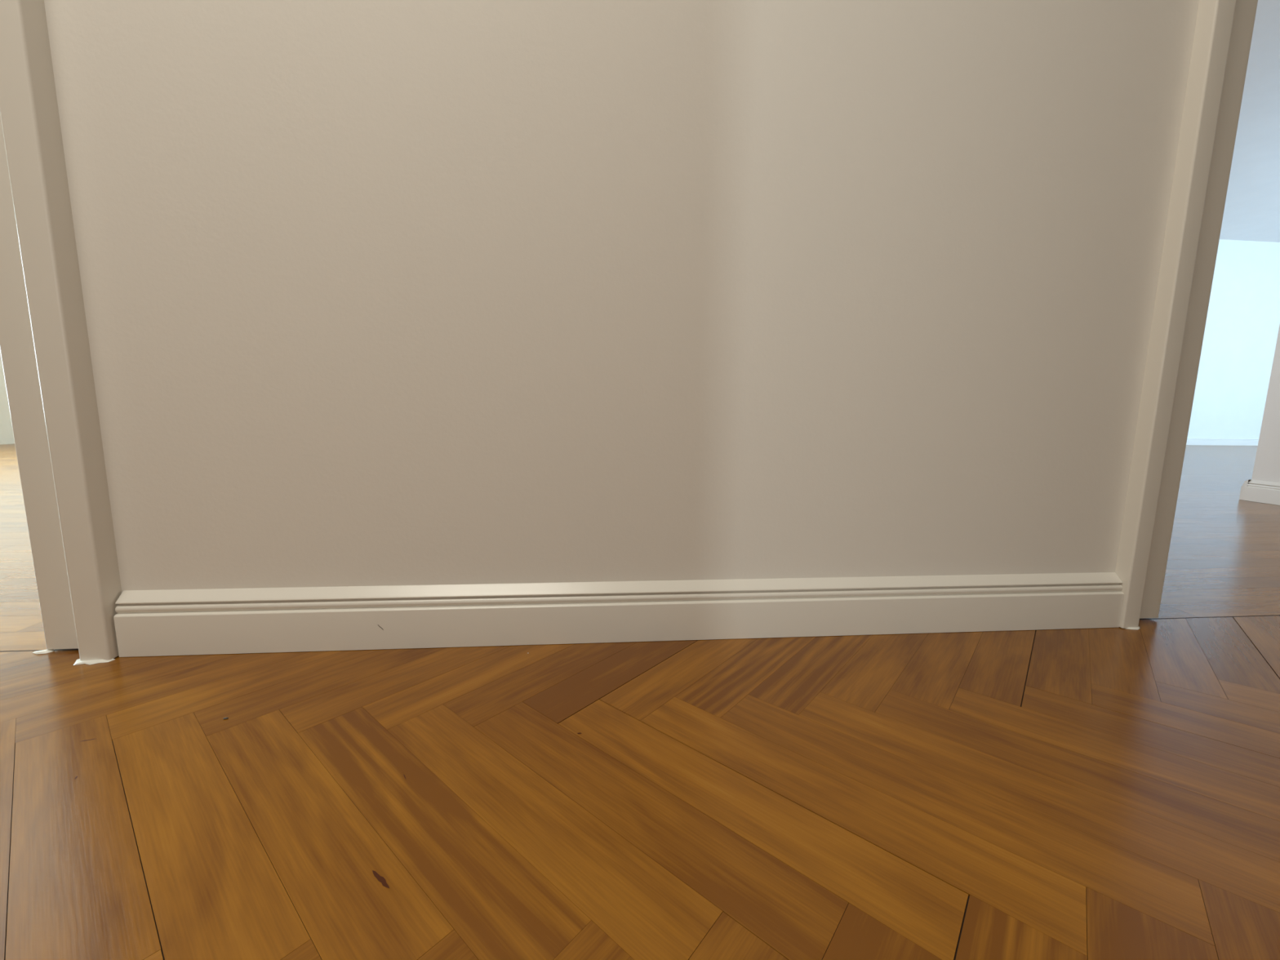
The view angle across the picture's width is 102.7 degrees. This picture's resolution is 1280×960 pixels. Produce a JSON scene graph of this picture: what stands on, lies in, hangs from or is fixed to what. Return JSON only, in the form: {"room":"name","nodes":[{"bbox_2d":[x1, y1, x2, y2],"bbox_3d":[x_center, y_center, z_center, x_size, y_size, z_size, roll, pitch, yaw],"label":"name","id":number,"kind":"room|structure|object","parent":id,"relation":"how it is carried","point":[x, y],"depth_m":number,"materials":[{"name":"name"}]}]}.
{"room":"hallway","nodes":[
{"label":"hallway","id":0,"kind":"room"},
{"bbox_2d":[44,0,1199,592],"bbox_3d":[0.059,-1.266,0.907,2.150,3.203,0.120,0,8,-5],"label":"wall","id":1,"kind":"structure","parent":0,"point":[375,292],"depth_m":0.96,"materials":[{"name":"paint"}]},
{"bbox_2d":[0,0,121,665],"bbox_3d":[-1.523,-0.736,0.811,1.142,2.130,0.187,0,8,-5],"label":"door frame","id":2,"kind":"structure","parent":1,"relation":"in","point":[45,348],"depth_m":0.87,"materials":[{"name":"paint"}]},
{"bbox_2d":[113,572,1124,657],"bbox_3d":[0.052,0.268,1.048,2.042,0.119,0.026,0,8,-5],"label":"baseboard","id":3,"kind":"structure","parent":1,"relation":"attached to","point":[171,622],"depth_m":1.02,"materials":[{"name":"paint"}]},
{"bbox_2d":[1115,0,1257,630],"bbox_3d":[1.635,-0.735,1.120,1.121,2.130,0.175,0,8,-5],"label":"door frame","id":4,"kind":"structure","parent":1,"relation":"in","point":[1221,45],"depth_m":1.06,"materials":[{"name":"paint"}]},
{"bbox_2d":[0,444,1279,959],"bbox_3d":[5.521,-0.038,4.231,24.200,0.003,9.900,0,8,-5],"label":"floor","id":5,"kind":"structure","parent":0,"point":[1093,793],"depth_m":0.63,"materials":[{"name":"brown wood"}]},
{"bbox_2d":[0,648,78,652],"bbox_3d":[-1.536,0.324,0.932,1.020,0.003,0.004,0,8,-5],"label":"threshold","id":6,"kind":"object","parent":5,"relation":"on","point":[60,649],"depth_m":0.97,"materials":[{"name":"brown wood"}]},
{"bbox_2d":[1139,614,1279,619],"bbox_3d":[1.624,0.326,1.236,1.030,0.003,0.004,0,8,-5],"label":"threshold","id":7,"kind":"object","parent":5,"relation":"on","point":[1275,615],"depth_m":1.21,"materials":[{"name":"brown wood"}]},
{"bbox_2d":[0,239,1279,444],"bbox_3d":[5.429,-1.791,5.193,24.400,3.200,7.700,0,8,-5],"label":"wall","id":8,"kind":"structure","parent":0,"point":[1242,322],"depth_m":8.21,"materials":[{"name":"white paint"}]},
{"bbox_2d":[1186,437,1258,445],"bbox_3d":[8.642,-0.631,8.340,17.200,0.119,0.026,0,8,-5],"label":"baseboard","id":9,"kind":"structure","parent":8,"relation":"attached to","point":[1190,441],"depth_m":8.42,"materials":[{"name":"paint"}]},
{"bbox_2d":[1219,0,1279,242],"bbox_3d":[8.982,-3.355,4.816,17.400,0.100,6.480,0,8,-5],"label":"ceiling","id":10,"kind":"structure","parent":0,"point":[1251,211],"depth_m":5.23,"materials":[{"name":"paint"}]},
{"bbox_2d":[1244,324,1279,505],"bbox_3d":[3.603,-1.370,2.003,0.166,3.203,1.400,0,8,-5],"label":"wall","id":11,"kind":"structure","parent":0,"point":[1267,462],"depth_m":2.81,"materials":[{"name":"paint"}]},
{"bbox_2d":[1239,479,1251,500],"bbox_3d":[3.517,0.055,2.919,0.160,0.119,0.026,0,8,-5],"label":"baseboard","id":12,"kind":"structure","parent":11,"relation":"attached to","point":[1242,491],"depth_m":2.91,"materials":[{"name":"paint"}]}
]}

